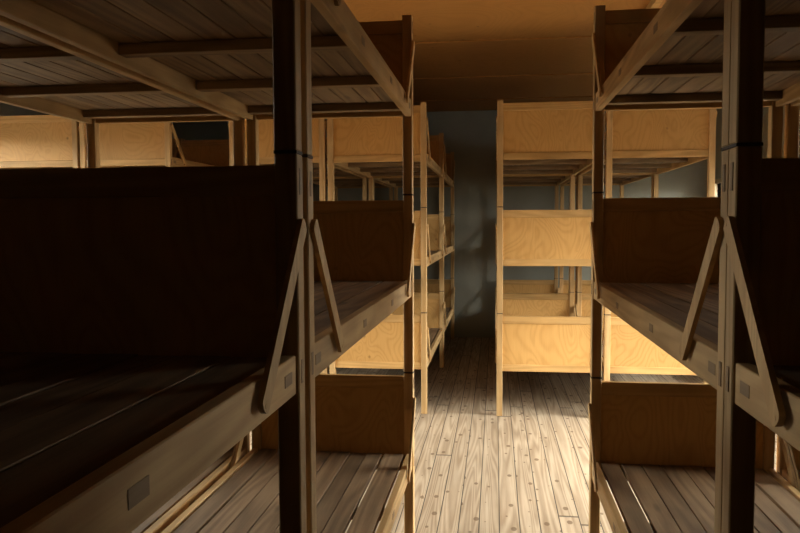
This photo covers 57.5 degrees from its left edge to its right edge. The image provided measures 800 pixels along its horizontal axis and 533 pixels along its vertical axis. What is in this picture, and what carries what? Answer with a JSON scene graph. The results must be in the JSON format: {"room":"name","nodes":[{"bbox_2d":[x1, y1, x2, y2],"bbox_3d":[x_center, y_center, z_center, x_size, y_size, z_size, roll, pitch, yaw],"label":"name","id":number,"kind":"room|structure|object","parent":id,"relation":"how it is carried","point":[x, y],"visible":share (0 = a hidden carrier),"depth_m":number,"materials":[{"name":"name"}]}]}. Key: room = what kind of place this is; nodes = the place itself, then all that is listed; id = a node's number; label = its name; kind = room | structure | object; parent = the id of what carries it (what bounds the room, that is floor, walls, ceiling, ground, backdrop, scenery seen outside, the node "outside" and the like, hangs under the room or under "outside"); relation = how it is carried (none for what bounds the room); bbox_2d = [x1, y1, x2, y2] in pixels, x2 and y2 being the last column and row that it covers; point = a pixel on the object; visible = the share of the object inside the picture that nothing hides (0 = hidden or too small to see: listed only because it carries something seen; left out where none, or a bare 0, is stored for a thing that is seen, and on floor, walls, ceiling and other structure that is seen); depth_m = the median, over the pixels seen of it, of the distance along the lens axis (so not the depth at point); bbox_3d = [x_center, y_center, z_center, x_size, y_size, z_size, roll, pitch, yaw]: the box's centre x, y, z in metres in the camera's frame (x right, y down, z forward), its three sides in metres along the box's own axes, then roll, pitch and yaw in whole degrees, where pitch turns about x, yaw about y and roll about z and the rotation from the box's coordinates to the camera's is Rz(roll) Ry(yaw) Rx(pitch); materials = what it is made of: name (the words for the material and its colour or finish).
{"room":"dormitory","nodes":[
{"label":"dormitory","id":0,"kind":"room"},
{"bbox_2d":[0,102,48,115],"bbox_3d":[-4.150,-0.146,2.809,0.200,2.934,14.500,0,3,7],"label":"wall","id":1,"kind":"structure","parent":0,"point":[5,109],"depth_m":6.68,"materials":[{"name":"grey paint"}]},
{"bbox_2d":[172,110,707,337],"bbox_3d":[0.364,-0.545,9.619,7.380,2.934,0.200,0,3,7],"label":"wall","id":2,"kind":"structure","parent":0,"point":[471,135],"depth_m":9.42,"materials":[{"name":"grey paint"}]},
{"bbox_2d":[344,0,666,111],"bbox_3d":[-0.597,-1.679,2.257,7.380,0.156,14.900,0,3,7],"label":"ceiling","id":3,"kind":"structure","parent":0,"point":[470,55],"depth_m":6.09,"materials":[{"name":"brown wood"}]},
{"bbox_2d":[645,0,662,8],"bbox_3d":[1.110,-1.511,0.305,0.050,0.050,11.060,0,3,7],"label":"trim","id":4,"kind":"structure","parent":3,"relation":"attached to","point":[653,3],"depth_m":4.86,"materials":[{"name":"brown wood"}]},
{"bbox_2d":[250,337,776,532],"bbox_3d":[-0.584,1.378,2.427,7.380,0.100,14.900,0,3,7],"label":"floor","id":5,"kind":"structure","parent":0,"point":[525,469],"depth_m":4.78,"materials":[{"name":"beige wood"}]},
{"bbox_2d":[0,115,177,168],"bbox_3d":[-2.871,-0.112,6.946,0.789,2.395,1.894,0,3,7],"label":"bunk bed","id":6,"kind":"object","parent":5,"relation":"on","point":[27,141],"visible":0.07,"depth_m":5.97,"materials":[{"name":"brown wood"}]},
{"bbox_2d":[0,15,249,532],"bbox_3d":[-1.224,0.124,2.558,0.789,2.395,1.894,0,3,7],"label":"bunk bed","id":7,"kind":"object","parent":5,"relation":"on","point":[41,72],"visible":0.16,"depth_m":2.79,"materials":[{"name":"brown wood"}]},
{"bbox_2d":[0,0,306,532],"bbox_3d":[-0.691,0.234,0.545,0.789,2.395,1.894,0,3,7],"label":"bunk bed","id":8,"kind":"object","parent":5,"relation":"on","point":[152,318],"visible":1,"depth_m":1.40,"materials":[{"name":"brown wood"}]},
{"bbox_2d":[79,122,229,167],"bbox_3d":[-2.087,-0.110,6.844,0.789,2.395,1.894,0,3,7],"label":"bunk bed","id":9,"kind":"object","parent":5,"relation":"on","point":[123,144],"visible":0.16,"depth_m":5.88,"materials":[{"name":"brown wood"}]},
{"bbox_2d":[0,0,415,532],"bbox_3d":[-0.440,0.127,2.455,0.789,2.395,1.894,0,3,7],"label":"bunk bed","id":10,"kind":"object","parent":5,"relation":"on","point":[358,256],"visible":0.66,"depth_m":2.68,"materials":[{"name":"brown wood"}]},
{"bbox_2d":[228,119,366,373],"bbox_3d":[-0.839,-0.106,6.680,0.789,2.395,1.894,0,3,7],"label":"bunk bed","id":11,"kind":"object","parent":5,"relation":"on","point":[266,127],"visible":0.1,"depth_m":5.72,"materials":[{"name":"brown wood"}]},
{"bbox_2d":[313,178,392,200],"bbox_3d":[-0.592,-0.212,8.561,0.789,2.395,1.894,0,3,7],"label":"bunk bed","id":12,"kind":"object","parent":5,"relation":"on","point":[348,182],"visible":0.06,"depth_m":9.04,"materials":[{"name":"brown wood"}]},
{"bbox_2d":[326,102,444,413],"bbox_3d":[-0.055,-0.104,6.577,0.789,2.395,1.894,0,3,7],"label":"bunk bed","id":13,"kind":"object","parent":5,"relation":"on","point":[371,148],"visible":0.66,"depth_m":5.66,"materials":[{"name":"brown wood"}]},
{"bbox_2d":[374,149,454,338],"bbox_3d":[0.192,-0.210,8.458,0.789,2.395,1.894,0,3,7],"label":"bunk bed","id":14,"kind":"object","parent":5,"relation":"on","point":[449,163],"visible":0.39,"depth_m":9.28,"materials":[{"name":"brown wood"}]},
{"bbox_2d":[495,173,569,302],"bbox_3d":[1.485,-0.206,8.289,0.789,2.395,1.894,0,3,7],"label":"bunk bed","id":15,"kind":"object","parent":5,"relation":"on","point":[509,286],"visible":0.2,"depth_m":9.16,"materials":[{"name":"brown wood"}]},
{"bbox_2d":[495,100,592,415],"bbox_3d":[1.238,-0.100,6.408,0.789,2.395,1.894,0,3,7],"label":"bunk bed","id":16,"kind":"object","parent":5,"relation":"on","point":[534,332],"visible":0.79,"depth_m":5.50,"materials":[{"name":"brown wood"}]},
{"bbox_2d":[559,174,652,316],"bbox_3d":[2.269,-0.204,8.186,0.789,2.395,1.894,0,3,7],"label":"bunk bed","id":17,"kind":"object","parent":5,"relation":"on","point":[621,180],"visible":0.09,"depth_m":8.96,"materials":[{"name":"brown wood"}]},
{"bbox_2d":[576,108,716,382],"bbox_3d":[2.030,-0.098,6.304,0.789,2.395,1.894,0,3,7],"label":"bunk bed","id":18,"kind":"object","parent":5,"relation":"on","point":[636,142],"visible":0.36,"depth_m":5.38,"materials":[{"name":"brown wood"}]},
{"bbox_2d":[588,0,799,532],"bbox_3d":[1.102,0.132,2.232,0.789,2.395,1.894,0,3,7],"label":"bunk bed","id":19,"kind":"object","parent":5,"relation":"on","point":[659,265],"visible":0.83,"depth_m":2.99,"materials":[{"name":"brown wood"}]},
{"bbox_2d":[722,0,799,532],"bbox_3d":[0.856,0.238,0.356,0.789,2.395,1.894,0,3,7],"label":"bunk bed","id":20,"kind":"object","parent":5,"relation":"on","point":[761,228],"visible":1,"depth_m":1.29,"materials":[{"name":"brown wood"}]},
{"bbox_2d":[776,99,799,491],"bbox_3d":[1.886,0.135,2.129,0.789,2.395,1.894,0,3,7],"label":"bunk bed","id":21,"kind":"object","parent":5,"relation":"on","point":[792,110],"visible":0.1,"depth_m":3.04,"materials":[{"name":"brown wood"}]},
{"bbox_2d":[715,105,799,178],"bbox_3d":[2.969,-0.126,1.876,0.200,2.934,14.500,0,3,7],"label":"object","id":22,"kind":"structure","parent":0,"point":[718,154],"depth_m":8.46,"materials":[{"name":"grey paint"}]},
{"bbox_2d":[715,178,720,196],"bbox_3d":[3.700,-0.415,8.507,0.195,1.230,0.830,0,3,7],"label":"window","id":23,"kind":"structure","parent":22,"relation":"in","point":[717,181],"depth_m":8.70,"materials":[{"name":"white glass"}]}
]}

